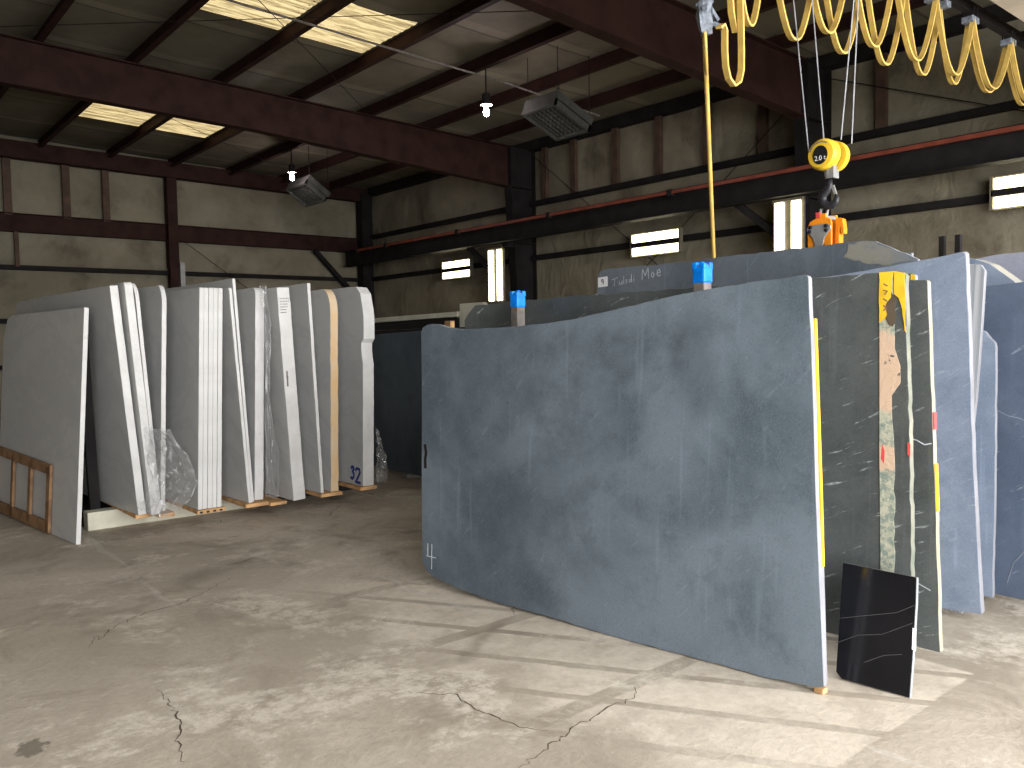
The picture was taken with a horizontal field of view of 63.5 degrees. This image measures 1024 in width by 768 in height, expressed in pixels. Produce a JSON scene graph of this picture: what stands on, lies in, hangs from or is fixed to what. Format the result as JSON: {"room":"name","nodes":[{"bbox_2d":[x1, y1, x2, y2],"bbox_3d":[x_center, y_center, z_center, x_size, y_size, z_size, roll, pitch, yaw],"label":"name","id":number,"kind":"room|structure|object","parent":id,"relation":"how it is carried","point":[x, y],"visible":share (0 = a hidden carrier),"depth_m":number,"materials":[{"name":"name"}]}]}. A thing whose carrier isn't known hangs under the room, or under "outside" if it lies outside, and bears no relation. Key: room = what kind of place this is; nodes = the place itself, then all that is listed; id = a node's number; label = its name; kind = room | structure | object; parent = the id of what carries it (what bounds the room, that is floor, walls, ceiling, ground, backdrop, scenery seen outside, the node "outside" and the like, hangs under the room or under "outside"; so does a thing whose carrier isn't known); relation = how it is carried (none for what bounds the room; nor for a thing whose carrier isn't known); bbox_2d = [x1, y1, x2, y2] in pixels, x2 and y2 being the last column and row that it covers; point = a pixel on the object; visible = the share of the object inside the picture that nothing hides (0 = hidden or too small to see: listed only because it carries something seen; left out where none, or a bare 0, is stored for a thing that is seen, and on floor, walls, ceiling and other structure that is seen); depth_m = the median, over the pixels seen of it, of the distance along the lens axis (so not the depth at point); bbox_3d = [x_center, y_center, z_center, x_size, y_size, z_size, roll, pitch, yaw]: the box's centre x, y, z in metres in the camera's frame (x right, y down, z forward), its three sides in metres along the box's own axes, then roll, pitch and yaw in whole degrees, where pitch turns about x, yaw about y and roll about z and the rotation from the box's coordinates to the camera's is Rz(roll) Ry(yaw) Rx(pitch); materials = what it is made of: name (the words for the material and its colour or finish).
{"room":"stone slab warehouse","nodes":[
{"label":"stone slab warehouse","id":0,"kind":"room"},
{"bbox_2d":[0,135,357,413],"bbox_3d":[-12.656,-2.697,19.036,21.500,6.900,0.130,-4,4,-40],"label":"wall","id":1,"kind":"structure","parent":0,"point":[36,187],"depth_m":21.60,"materials":[{"name":"metal"}]},
{"bbox_2d":[1,157,12,214],"bbox_3d":[-11.863,-4.684,19.443,0.170,1.400,0.100,-4,4,-40],"label":"trim","id":2,"kind":"structure","parent":1,"relation":"attached to","point":[5,162],"depth_m":19.41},
{"bbox_2d":[60,165,70,218],"bbox_3d":[-10.910,-4.743,20.249,0.170,1.400,0.100,-4,4,-40],"label":"trim","id":3,"kind":"structure","parent":1,"relation":"attached to","point":[65,176],"depth_m":20.21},
{"bbox_2d":[101,170,110,221],"bbox_3d":[-10.223,-4.785,20.830,0.160,1.400,0.100,-4,4,-40],"label":"trim","id":4,"kind":"structure","parent":1,"relation":"attached to","point":[104,174],"depth_m":20.79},
{"bbox_2d":[0,212,358,251],"bbox_3d":[-12.625,-3.764,18.845,21.400,0.440,0.260,-4,4,-40],"label":"beam","id":5,"kind":"structure","parent":1,"relation":"attached to","point":[19,222],"depth_m":21.68,"materials":[{"name":"red metal"}]},
{"bbox_2d":[0,264,358,281],"bbox_3d":[-12.634,-2.712,18.931,21.400,0.150,0.160,-4,4,-40],"label":"girt","id":6,"kind":"structure","parent":1,"relation":"attached to","point":[2,266],"depth_m":21.64,"materials":[{"name":"metal"}]},
{"bbox_2d":[0,0,994,188],"bbox_3d":[-4.225,-5.460,8.864,21.500,0.653,26.300,-4,4,-40],"label":"ceiling","id":7,"kind":"structure","parent":0,"point":[205,49],"depth_m":14.60,"materials":[{"name":"metal"}]},
{"bbox_2d":[79,103,155,125],"bbox_3d":[-8.442,-5.776,17.612,1.400,0.052,1.670,-4,4,-40],"label":"window","id":8,"kind":"structure","parent":7,"relation":"attached to","point":[95,111],"depth_m":17.78,"materials":[{"name":"beige"}]},
{"bbox_2d":[156,118,223,137],"bbox_3d":[-7.289,-5.801,18.589,1.360,0.051,1.670,-4,4,-40],"label":"window","id":9,"kind":"structure","parent":7,"relation":"attached to","point":[173,126],"depth_m":18.79,"materials":[{"name":"beige"}]},
{"bbox_2d":[200,0,321,29],"bbox_3d":[-3.694,-5.559,12.013,1.400,0.052,1.700,-4,4,-40],"label":"window","id":10,"kind":"structure","parent":7,"relation":"attached to","point":[290,8],"depth_m":12.32,"materials":[{"name":"beige"}]},
{"bbox_2d":[285,146,330,206],"bbox_3d":[-5.131,-5.179,20.764,0.712,1.304,1.080,-4,4,-40],"label":"heater","id":11,"kind":"object","parent":7,"relation":"hanging from","point":[308,191],"visible":0.99,"depth_m":20.58,"materials":[{"name":"metal"}]},
{"bbox_2d":[289,185,321,204],"bbox_3d":[-5.162,-4.772,20.754,0.498,0.387,0.980,-4,4,-40],"label":"grille","id":12,"kind":"object","parent":11,"relation":"attached to","point":[305,194],"depth_m":20.72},
{"bbox_2d":[301,3,416,52],"bbox_3d":[-2.534,-5.585,12.995,1.380,0.052,1.700,-4,4,-40],"label":"window","id":13,"kind":"structure","parent":7,"relation":"attached to","point":[377,29],"depth_m":13.01,"materials":[{"name":"beige"}]},
{"bbox_2d":[226,0,599,116],"bbox_3d":[-1.534,-5.220,13.227,9.221,0.256,0.177,-4,4,-44],"label":"conduit","id":14,"kind":"object","parent":7,"relation":"attached to","point":[232,1],"visible":0.84,"depth_m":12.71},
{"bbox_2d":[521,45,592,140],"bbox_3d":[0.766,-4.923,14.101,0.917,1.305,0.820,-4,4,-40],"label":"heater","id":15,"kind":"object","parent":7,"relation":"hanging from","point":[553,113],"visible":1,"depth_m":13.99,"materials":[{"name":"metal"}]},
{"bbox_2d":[528,107,582,137],"bbox_3d":[0.749,-4.494,14.103,0.738,0.355,0.720,-4,4,-40],"label":"grille","id":16,"kind":"object","parent":15,"relation":"attached to","point":[557,122],"depth_m":14.07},
{"bbox_2d":[0,414,1023,767],"bbox_3d":[-3.047,1.258,7.958,21.900,0.151,30.000,-4,4,-40],"label":"floor","id":17,"kind":"structure","parent":0,"point":[312,631],"depth_m":3.85,"materials":[{"name":"concrete"}]},
{"bbox_2d":[0,446,52,533],"bbox_3d":[-4.390,0.912,7.401,1.548,0.620,0.068,2,4,43],"label":"frame","id":18,"kind":"object","parent":17,"relation":"on","point":[44,525],"visible":1,"depth_m":7.21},
{"bbox_2d":[0,307,88,544],"bbox_3d":[-4.126,0.305,7.221,2.060,1.864,0.173,2,4,43],"label":"marble slab","id":19,"kind":"object","parent":17,"relation":"on","point":[44,373],"visible":0.8,"depth_m":7.02,"materials":[{"name":"stone"}]},
{"bbox_2d":[81,341,243,530],"bbox_3d":[-3.658,0.276,8.030,1.647,1.825,1.922,-4,4,-40],"label":"rack","id":20,"kind":"object","parent":17,"relation":"on","point":[96,514],"visible":0.34,"depth_m":7.10,"materials":[{"name":"beige paint"}]},
{"bbox_2d":[102,501,152,518],"bbox_3d":[-3.869,1.034,7.778,0.138,0.031,2.700,-4,4,-40],"label":"wood board","id":21,"kind":"object","parent":20,"relation":"on","point":[131,514],"visible":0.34,"depth_m":6.78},
{"bbox_2d":[16,285,145,514],"bbox_3d":[-4.074,0.103,7.658,0.209,1.846,2.952,-4,4,-44],"label":"marble slab","id":22,"kind":"object","parent":21,"relation":"on","point":[118,462],"visible":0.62,"depth_m":6.80,"materials":[{"name":"stone"}]},
{"bbox_2d":[30,282,158,514],"bbox_3d":[-3.966,0.088,7.659,0.199,1.869,2.953,-4,4,-44],"label":"marble slab","id":23,"kind":"object","parent":21,"relation":"on","point":[125,289],"visible":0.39,"depth_m":6.60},
{"bbox_2d":[132,283,160,512],"bbox_3d":[-3.955,0.084,7.745,0.146,1.869,2.952,-4,4,-44],"label":"marble slab","id":24,"kind":"object","parent":21,"relation":"on","point":[135,291],"visible":0.17,"depth_m":6.66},
{"bbox_2d":[154,508,174,517],"bbox_3d":[-3.689,1.030,7.786,0.128,0.031,2.700,-4,4,-40],"label":"wood board","id":25,"kind":"object","parent":20,"relation":"on","point":[166,513],"visible":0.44,"depth_m":6.78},
{"bbox_2d":[137,285,166,510],"bbox_3d":[-3.865,0.077,7.889,0.121,1.869,2.902,-4,4,-43],"label":"marble slab","id":26,"kind":"object","parent":25,"relation":"on","point":[153,305],"visible":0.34,"depth_m":6.88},
{"bbox_2d":[165,499,224,514],"bbox_3d":[-3.392,1.016,7.950,0.235,0.031,2.752,-4,4,-40],"label":"board","id":27,"kind":"object","parent":20,"relation":"on","point":[222,508],"visible":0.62,"depth_m":6.93,"materials":[{"name":"brown wood"}]},
{"bbox_2d":[165,287,203,509],"bbox_3d":[-3.564,0.084,7.908,0.118,1.842,2.900,-4,4,-43],"label":"marble slab","id":28,"kind":"object","parent":27,"relation":"on","point":[185,308],"visible":0.34,"depth_m":7.04,"materials":[{"name":"stone"}]},
{"bbox_2d":[202,287,207,508],"bbox_3d":[-3.537,0.081,7.937,0.118,1.842,2.900,-4,4,-43],"label":"marble slab","id":29,"kind":"object","parent":27,"relation":"on","point":[205,343],"visible":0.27,"depth_m":6.88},
{"bbox_2d":[207,288,212,507],"bbox_3d":[-3.504,0.080,7.959,0.117,1.842,2.901,-4,4,-43],"label":"marble slab","id":30,"kind":"object","parent":27,"relation":"on","point":[210,290],"visible":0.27,"depth_m":6.90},
{"bbox_2d":[212,288,217,507],"bbox_3d":[-3.476,0.078,7.988,0.116,1.842,2.901,-4,4,-43],"label":"marble slab","id":31,"kind":"object","parent":27,"relation":"on","point":[215,290],"visible":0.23,"depth_m":6.93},
{"bbox_2d":[216,288,222,506],"bbox_3d":[-3.444,0.076,8.010,0.116,1.842,2.900,-4,4,-43],"label":"marble slab","id":32,"kind":"object","parent":27,"relation":"on","point":[220,290],"visible":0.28,"depth_m":6.95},
{"bbox_2d":[221,495,268,507],"bbox_3d":[-3.063,1.000,8.158,0.207,0.031,2.700,-4,4,-40],"label":"wood board","id":33,"kind":"object","parent":20,"relation":"on","point":[256,503],"visible":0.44,"depth_m":7.18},
{"bbox_2d":[165,279,253,501],"bbox_3d":[-3.253,0.027,8.098,0.130,1.921,2.800,-4,4,-43],"label":"marble slab","id":34,"kind":"object","parent":33,"relation":"on","point":[228,283],"visible":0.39,"depth_m":7.09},
{"bbox_2d":[221,288,251,502],"bbox_3d":[-3.263,0.070,8.051,0.139,1.842,2.801,-4,4,-43],"label":"marble slab","id":35,"kind":"object","parent":33,"relation":"on","point":[235,483],"visible":0.27,"depth_m":7.13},
{"bbox_2d":[236,288,263,499],"bbox_3d":[-3.201,0.049,8.307,0.156,1.862,2.901,-4,4,-43],"label":"marble slab","id":36,"kind":"object","parent":33,"relation":"on","point":[250,302],"visible":0.23,"depth_m":7.26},
{"bbox_2d":[263,493,286,505],"bbox_3d":[-2.927,1.012,8.326,0.157,0.028,2.700,-4,4,-40],"label":"wood board","id":37,"kind":"object","parent":20,"relation":"on","point":[273,501],"visible":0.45,"depth_m":7.36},
{"bbox_2d":[263,287,304,500],"bbox_3d":[-2.925,0.055,8.323,0.213,1.883,2.907,-4,4,-43],"label":"marble slab","id":38,"kind":"object","parent":37,"relation":"on","point":[282,376],"visible":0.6,"depth_m":7.31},
{"bbox_2d":[163,177,179,287],"bbox_3d":[-8.938,-2.509,21.902,0.250,6.100,0.260,-4,4,-40],"label":"column","id":39,"kind":"structure","parent":17,"relation":"on","point":[170,184],"depth_m":21.73,"materials":[{"name":"red metal"}]},
{"bbox_2d":[264,485,351,498],"bbox_3d":[-2.595,1.037,9.114,1.200,0.155,1.690,-4,4,-40],"label":"rack","id":40,"kind":"object","parent":17,"relation":"on","point":[341,488],"visible":0.04,"depth_m":8.67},
{"bbox_2d":[305,489,342,497],"bbox_3d":[-2.514,0.969,8.582,0.216,0.031,2.700,-4,4,-40],"label":"wood board","id":41,"kind":"object","parent":40,"relation":"on","point":[326,493],"visible":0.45,"depth_m":7.58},
{"bbox_2d":[265,283,323,492],"bbox_3d":[-2.725,0.007,8.480,0.106,1.902,2.802,-4,4,-43],"label":"marble slab","id":42,"kind":"object","parent":41,"relation":"on","point":[300,294],"visible":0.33,"depth_m":7.54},
{"bbox_2d":[310,289,338,491],"bbox_3d":[-2.599,0.019,8.625,0.127,1.864,2.852,-4,4,-43],"label":"marble slab","id":43,"kind":"object","parent":41,"relation":"on","point":[323,301],"visible":0.31,"depth_m":7.62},
{"bbox_2d":[338,481,376,490],"bbox_3d":[-2.232,0.948,8.887,0.177,0.031,2.700,-4,4,-40],"label":"wood board","id":44,"kind":"object","parent":40,"relation":"on","point":[345,484],"visible":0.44,"depth_m":7.91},
{"bbox_2d":[328,287,373,485],"bbox_3d":[-2.353,-0.019,8.926,0.183,1.904,2.913,-4,4,-43],"label":"marble slab","id":45,"kind":"object","parent":44,"relation":"on","point":[354,304],"visible":0.34,"depth_m":7.93,"materials":[{"name":"white stone"}]},
{"bbox_2d":[356,193,374,317],"bbox_3d":[-4.500,-2.776,25.556,0.360,6.100,0.350,-4,4,-40],"label":"column","id":46,"kind":"structure","parent":17,"relation":"on","point":[364,227],"depth_m":25.34,"materials":[{"name":"metal"}]},
{"bbox_2d":[402,473,421,478],"bbox_3d":[-0.976,1.035,9.640,0.650,0.050,0.100,-4,4,-40],"label":"bearer","id":47,"kind":"object","parent":17,"relation":"on","point":[404,475],"visible":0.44,"depth_m":9.44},
{"bbox_2d":[374,317,459,330],"bbox_3d":[-1.336,0.090,10.347,0.060,1.775,2.400,-4,4,-40],"label":"stone slab","id":48,"kind":"object","parent":47,"relation":"on","point":[410,324],"visible":0.16,"depth_m":10.10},
{"bbox_2d":[374,312,459,322],"bbox_3d":[-1.342,-0.815,10.281,0.090,0.082,2.340,-4,4,-40],"label":"rail","id":49,"kind":"object","parent":48,"relation":"on","point":[446,314],"visible":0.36,"depth_m":9.97,"materials":[{"name":"metal"}]},
{"bbox_2d":[509,290,525,326],"bbox_3d":[0.051,0.327,5.421,0.078,1.874,0.078,-4,4,-40],"label":"post","id":50,"kind":"object","parent":17,"relation":"on","point":[517,298],"visible":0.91,"depth_m":5.35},
{"bbox_2d":[502,145,536,299],"bbox_3d":[0.181,-2.528,19.665,0.880,6.070,0.250,-4,4,-40],"label":"column","id":51,"kind":"structure","parent":17,"relation":"on","point":[521,162],"depth_m":19.64,"materials":[{"name":"metal"}]},
{"bbox_2d":[0,33,510,187],"bbox_3d":[-7.969,-4.777,12.668,20.630,1.310,0.220,-4,4,-40],"label":"rafter","id":52,"kind":"object","parent":51,"relation":"on","point":[25,64],"visible":1,"depth_m":15.15,"materials":[{"name":"red metal"}]},
{"bbox_2d":[0,0,74,98],"bbox_3d":[-4.016,-5.337,9.046,0.200,0.250,26.300,-4,4,-40],"label":"purlin","id":53,"kind":"structure","parent":52,"relation":"on","point":[62,6],"depth_m":12.39,"materials":[{"name":"red metal"}]},
{"bbox_2d":[38,0,209,146],"bbox_3d":[-2.940,-5.361,9.957,0.200,0.250,26.300,-4,4,-40],"label":"purlin","id":54,"kind":"structure","parent":52,"relation":"on","point":[190,7],"depth_m":13.36,"materials":[{"name":"red metal"}]},
{"bbox_2d":[106,0,354,157],"bbox_3d":[-1.780,-5.387,10.940,0.200,0.250,26.300,-4,4,-40],"label":"purlin","id":55,"kind":"structure","parent":52,"relation":"on","point":[329,7],"depth_m":13.70,"materials":[{"name":"red metal"}]},
{"bbox_2d":[0,10,529,26],"bbox_3d":[-3.312,-5.159,11.683,10.397,0.132,0.010,-1,3,4],"label":"rod","id":56,"kind":"object","parent":52,"relation":"attached to","point":[528,10],"visible":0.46,"depth_m":11.69,"materials":[{"name":"metal"}]},
{"bbox_2d":[168,0,500,166],"bbox_3d":[-0.627,-5.412,11.916,0.200,0.250,26.300,-4,4,-40],"label":"purlin","id":57,"kind":"structure","parent":52,"relation":"on","point":[440,22],"depth_m":13.90,"materials":[{"name":"red metal"}]},
{"bbox_2d":[226,22,577,175],"bbox_3d":[0.548,-5.438,12.912,0.200,0.250,26.300,-4,4,-40],"label":"purlin","id":58,"kind":"structure","parent":52,"relation":"on","point":[553,32],"depth_m":14.86,"materials":[{"name":"red metal"}]},
{"bbox_2d":[277,0,795,182],"bbox_3d":[1.693,-5.463,13.882,0.200,0.250,26.300,-4,4,-40],"label":"purlin","id":59,"kind":"structure","parent":52,"relation":"on","point":[617,56],"depth_m":15.40,"materials":[{"name":"red metal"}]},
{"bbox_2d":[327,0,940,189],"bbox_3d":[2.823,-5.488,14.839,0.200,0.250,26.300,-4,4,-40],"label":"purlin","id":60,"kind":"structure","parent":52,"relation":"on","point":[670,77],"depth_m":15.45,"materials":[{"name":"red metal"}]},
{"bbox_2d":[487,247,505,303],"bbox_3d":[-0.315,-2.577,19.702,0.265,1.300,0.560,-4,4,-40],"label":"window","id":61,"kind":"structure","parent":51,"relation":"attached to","point":[496,256],"depth_m":19.58,"materials":[{"name":"white"}]},
{"bbox_2d":[421,275,826,686],"bbox_3d":[0.396,0.402,4.434,2.606,1.813,0.118,2,4,42],"label":"slab","id":62,"kind":"object","parent":17,"relation":"on","point":[647,473],"visible":1,"depth_m":4.15,"materials":[{"name":"stone"}]},
{"bbox_2d":[692,262,712,291],"bbox_3d":[0.995,0.337,4.306,0.078,1.939,0.078,-4,4,-40],"label":"post","id":63,"kind":"object","parent":17,"relation":"on","point":[702,271],"visible":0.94,"depth_m":4.23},
{"bbox_2d":[791,57,831,247],"bbox_3d":[5.030,-2.307,13.947,0.880,6.070,0.250,-4,4,-40],"label":"column","id":64,"kind":"structure","parent":17,"relation":"on","point":[809,72],"depth_m":13.82,"materials":[{"name":"metal"}]},
{"bbox_2d":[505,0,806,118],"bbox_3d":[-3.121,-4.556,6.950,20.630,1.310,0.220,-4,4,-40],"label":"rafter","id":65,"kind":"object","parent":64,"relation":"on","point":[666,33],"visible":0.99,"depth_m":11.58,"materials":[{"name":"red metal"}]},
{"bbox_2d":[772,196,804,250],"bbox_3d":[4.662,-2.430,13.827,0.265,1.300,0.560,-4,4,-40],"label":"window","id":66,"kind":"structure","parent":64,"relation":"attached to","point":[788,215],"depth_m":13.74,"materials":[{"name":"white"}]},
{"bbox_2d":[813,318,826,666],"bbox_3d":[0.506,0.476,4.404,2.370,1.599,0.094,2,4,42],"label":"slab","id":67,"kind":"object","parent":17,"relation":"on","point":[814,320],"visible":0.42,"depth_m":3.64,"materials":[{"name":"stone"}]},
{"bbox_2d":[836,563,918,697],"bbox_3d":[1.623,1.085,3.691,0.346,0.499,0.183,2,4,43],"label":"black offcut","id":68,"kind":"object","parent":17,"relation":"on","point":[876,642],"visible":1,"depth_m":3.67,"materials":[{"name":"stone"}]},
{"bbox_2d":[818,251,984,613],"bbox_3d":[1.453,0.245,5.353,0.301,1.930,2.851,-4,4,-43],"label":"slab","id":69,"kind":"object","parent":17,"relation":"on","point":[948,275],"visible":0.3,"depth_m":4.36,"materials":[{"name":"stone"}]},
{"bbox_2d":[942,264,986,612],"bbox_3d":[1.722,0.263,5.522,0.272,1.944,2.522,-4,4,-43],"label":"slab","id":70,"kind":"object","parent":17,"relation":"on","point":[978,273],"visible":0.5,"depth_m":4.63,"materials":[{"name":"stone"}]},
{"bbox_2d":[975,330,997,597],"bbox_3d":[2.027,0.420,5.545,0.032,1.561,2.205,-4,4,-42],"label":"slab","id":71,"kind":"object","parent":17,"relation":"on","point":[986,414],"visible":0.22,"depth_m":4.75,"materials":[{"name":"stone"}]},
{"bbox_2d":[969,258,1022,285],"bbox_3d":[2.974,0.214,5.219,0.150,2.030,0.708,-4,4,-40],"label":"slab","id":72,"kind":"object","parent":17,"relation":"on","point":[996,274],"visible":0.07,"depth_m":5.08,"materials":[{"name":"stone"}]},
{"bbox_2d":[977,252,1023,281],"bbox_3d":[3.473,0.190,5.163,0.040,2.060,2.402,-4,4,-40],"label":"stone slab","id":73,"kind":"object","parent":17,"relation":"on","point":[1013,263],"visible":0.04,"depth_m":5.35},
{"bbox_2d":[983,282,1023,599],"bbox_3d":[3.208,0.328,4.357,0.032,1.840,2.000,-4,4,-40],"label":"slab","id":74,"kind":"object","parent":17,"relation":"on","point":[1004,303],"visible":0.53,"depth_m":4.75,"materials":[{"name":"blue stone"}]},
{"bbox_3d":[9.846,-2.088,8.268,0.880,6.070,0.250,-4,4,-40],"label":"column","id":75,"kind":"structure","parent":17,"relation":"on","visible":0},
{"bbox_2d":[371,194,988,280],"bbox_3d":[3.912,-2.870,15.864,0.160,0.140,26.300,-4,4,-40],"label":"girt","id":76,"kind":"structure","parent":75,"relation":"attached to","point":[978,199],"depth_m":15.27,"materials":[{"name":"metal"}]},
{"bbox_2d":[441,258,473,279],"bbox_3d":[-1.435,-3.040,21.947,0.155,0.480,1.300,-4,4,-40],"label":"window","id":77,"kind":"structure","parent":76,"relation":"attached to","point":[463,268],"depth_m":21.86,"materials":[{"name":"white"}]},
{"bbox_2d":[630,227,682,257],"bbox_3d":[2.934,-2.856,16.793,0.155,0.480,1.300,-4,4,-40],"label":"window","id":78,"kind":"structure","parent":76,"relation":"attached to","point":[669,241],"depth_m":16.70,"materials":[{"name":"white"}]},
{"bbox_2d":[989,173,1023,210],"bbox_3d":[7.387,-2.735,11.536,0.155,0.480,1.300,-4,4,-40],"label":"window","id":79,"kind":"structure","parent":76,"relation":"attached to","point":[1006,191],"depth_m":11.82,"materials":[{"name":"white"}]},
{"bbox_2d":[342,123,1023,266],"bbox_3d":[3.356,-3.364,15.045,0.260,0.460,25.800,-4,4,-40],"label":"beam","id":80,"kind":"structure","parent":75,"relation":"attached to","point":[1004,148],"depth_m":14.30,"materials":[{"name":"metal"}]},
{"bbox_2d":[354,124,1023,252],"bbox_3d":[3.450,-3.506,14.674,0.100,0.120,24.720,-4,4,-40],"label":"bar","id":81,"kind":"object","parent":80,"relation":"attached to","point":[670,192],"visible":0.85,"depth_m":14.38,"materials":[{"name":"metal"}]},
{"bbox_2d":[941,0,1023,48],"bbox_3d":[0.195,-3.440,3.443,20.060,0.980,2.200,-4,4,-40],"label":"bridge","id":82,"kind":"object","parent":80,"relation":"on","point":[1015,7],"visible":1,"depth_m":8.11,"materials":[{"name":"beige paint"}]},
{"bbox_2d":[696,0,721,35],"bbox_3d":[1.281,-2.855,5.403,0.184,1.130,0.131,-3,3,-28],"label":"connector","id":83,"kind":"object","parent":82,"relation":"hanging from","point":[705,14],"visible":0.98,"depth_m":5.38,"materials":[{"name":"metal"}]},
{"bbox_2d":[702,32,715,258],"bbox_3d":[1.464,-1.204,6.114,0.043,2.310,1.368,0,3,17],"label":"cable","id":84,"kind":"object","parent":83,"relation":"hanging from","point":[704,37],"visible":0.83,"depth_m":5.95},
{"bbox_2d":[924,0,939,4],"bbox_3d":[3.782,-3.516,7.459,0.090,0.150,0.110,-4,4,-40],"label":"trolley","id":85,"kind":"object","parent":82,"relation":"hanging from","point":[927,2],"visible":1,"depth_m":7.46,"materials":[{"name":"metal"}]},
{"bbox_2d":[811,0,1023,100],"bbox_3d":[4.018,-3.120,7.628,5.038,0.752,0.046,-4,4,-40],"label":"cable","id":86,"kind":"object","parent":85,"relation":"hanging from","point":[935,9],"visible":0.99,"depth_m":7.39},
{"bbox_3d":[2.170,-3.095,5.675,0.600,0.530,0.600,-4,4,-40],"label":"hoist","id":87,"kind":"object","parent":82,"relation":"hanging from","visible":0},
{"bbox_2d":[840,0,854,139],"bbox_3d":[2.288,-2.381,5.589,0.009,1.411,0.168,-2,3,-27],"label":"wire","id":88,"kind":"object","parent":87,"relation":"hanging from","point":[853,0],"visible":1,"depth_m":5.62,"materials":[{"name":"metal"}]},
{"bbox_2d":[808,138,849,209],"bbox_3d":[2.205,-1.458,5.770,0.187,0.487,0.244,-4,4,-40],"label":"hook block","id":89,"kind":"object","parent":88,"relation":"hanging from","point":[830,156],"visible":1,"depth_m":5.72,"materials":[{"name":"yellow metal"}]},
{"bbox_2d":[807,208,846,246],"bbox_3d":[2.233,-1.046,5.839,0.193,0.430,0.242,-4,4,-40],"label":"clamp","id":90,"kind":"object","parent":89,"relation":"hanging from","point":[825,229],"visible":0.66,"depth_m":5.79,"materials":[{"name":"metal"}]},
{"bbox_3d":[1.448,-3.373,5.485,0.090,0.150,0.110,-4,4,-40],"label":"trolley","id":91,"kind":"object","parent":82,"relation":"attached to","visible":0},
{"bbox_2d":[716,0,744,86],"bbox_3d":[1.434,-2.646,5.442,0.268,1.357,0.046,-4,4,-40],"label":"cable","id":92,"kind":"object","parent":91,"relation":"hanging from","point":[740,3],"visible":1,"depth_m":5.51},
{"bbox_2d":[368,4,1017,196],"bbox_3d":[3.884,-5.502,15.738,0.240,0.220,26.300,-4,4,-40],"label":"beam","id":93,"kind":"structure","parent":75,"relation":"on","point":[953,27],"depth_m":16.14,"materials":[{"name":"metal"}]},
{"bbox_2d":[370,98,1023,239],"bbox_3d":[3.891,-4.149,15.796,0.160,0.140,26.300,-4,4,-40],"label":"girt","id":94,"kind":"structure","parent":75,"relation":"attached to","point":[1001,107],"depth_m":15.29,"materials":[{"name":"metal"}]},
{"bbox_3d":[-0.006,1.079,8.497,0.650,0.050,0.100,-4,4,-40],"label":"bearer","id":95,"kind":"object","parent":17,"relation":"on","visible":0},
{"bbox_2d":[372,331,421,475],"bbox_3d":[-0.992,0.217,9.202,0.030,1.630,2.900,-4,4,-40],"label":"slab","id":96,"kind":"object","parent":95,"relation":"on","point":[396,356],"visible":0.16,"depth_m":9.56,"materials":[{"name":"grey stone"}]},
{"bbox_3d":[1.283,1.250,4.612,0.310,0.075,0.100,-4,4,-40],"label":"bearer","id":97,"kind":"object","parent":17,"relation":"on","visible":0},
{"bbox_2d":[465,271,916,650],"bbox_3d":[0.762,0.320,4.944,0.110,1.768,3.190,-4,4,-44],"label":"slab","id":98,"kind":"object","parent":97,"relation":"on","point":[863,320],"visible":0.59,"depth_m":3.97,"materials":[{"name":"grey stone"}]},
{"bbox_2d":[909,280,942,651],"bbox_3d":[0.984,0.338,4.885,0.102,1.732,2.951,-4,4,-44],"label":"slab","id":99,"kind":"object","parent":97,"relation":"on","point":[927,566],"visible":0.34,"depth_m":3.87,"materials":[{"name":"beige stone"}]},
{"bbox_3d":[2.188,1.155,5.900,0.400,0.099,0.100,-4,4,-40],"label":"bearer","id":100,"kind":"object","parent":17,"relation":"on","visible":0},
{"bbox_2d":[597,241,919,293],"bbox_3d":[1.678,0.060,6.243,0.040,2.067,2.730,-4,4,-42],"label":"slab","id":101,"kind":"object","parent":100,"relation":"on","point":[857,256],"visible":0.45,"depth_m":6.00,"materials":[{"name":"stone"}]},
{"bbox_2d":[372,19,1023,317],"bbox_3d":[4.012,-2.562,15.960,0.118,6.400,26.300,-4,4,-40],"label":"wall","id":102,"kind":"structure","parent":0,"point":[984,232],"depth_m":15.80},
{"bbox_2d":[570,139,577,192],"bbox_3d":[1.397,-4.913,18.729,0.090,1.270,0.160,-4,4,-40],"label":"trim","id":103,"kind":"structure","parent":102,"relation":"attached to","point":[573,143],"depth_m":18.68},
{"bbox_2d":[611,127,619,183],"bbox_3d":[2.219,-4.875,17.760,0.090,1.270,0.160,-4,4,-40],"label":"trim","id":104,"kind":"structure","parent":102,"relation":"attached to","point":[615,145],"depth_m":17.72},
{"bbox_2d":[654,115,662,174],"bbox_3d":[2.988,-4.840,16.853,0.090,1.270,0.150,-4,4,-40],"label":"trim","id":105,"kind":"structure","parent":102,"relation":"attached to","point":[658,120],"depth_m":16.81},
{"bbox_2d":[758,104,768,153],"bbox_3d":[4.552,-4.769,15.008,0.090,1.270,0.170,-4,4,-40],"label":"trim","id":106,"kind":"structure","parent":102,"relation":"attached to","point":[763,112],"depth_m":14.97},
{"bbox_2d":[875,53,888,128],"bbox_3d":[5.961,-4.705,13.346,0.090,1.270,0.170,-4,4,-40],"label":"trim","id":107,"kind":"structure","parent":102,"relation":"attached to","point":[881,72],"depth_m":13.31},
{"bbox_3d":[-12.411,-1.855,2.062,0.100,7.000,26.300,-4,4,-40],"label":"wall","id":108,"kind":"structure","parent":0,"visible":0},
{"bbox_2d":[0,138,367,201],"bbox_3d":[-12.563,-5.457,18.649,21.400,0.750,0.300,-4,4,-40],"label":"beam","id":109,"kind":"structure","parent":108,"relation":"attached to","point":[9,148],"depth_m":21.23,"materials":[{"name":"red metal"}]},
{"bbox_3d":[1.814,-3.396,5.795,0.090,0.150,0.110,-4,4,-40],"label":"trolley","id":110,"kind":"object","parent":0,"visible":0},
{"bbox_2d":[744,0,1023,105],"bbox_3d":[4.084,-3.061,7.778,6.867,0.887,0.046,-4,4,-40],"label":"cable","id":111,"kind":"object","parent":110,"relation":"hanging from","point":[905,3],"visible":0.81,"depth_m":7.09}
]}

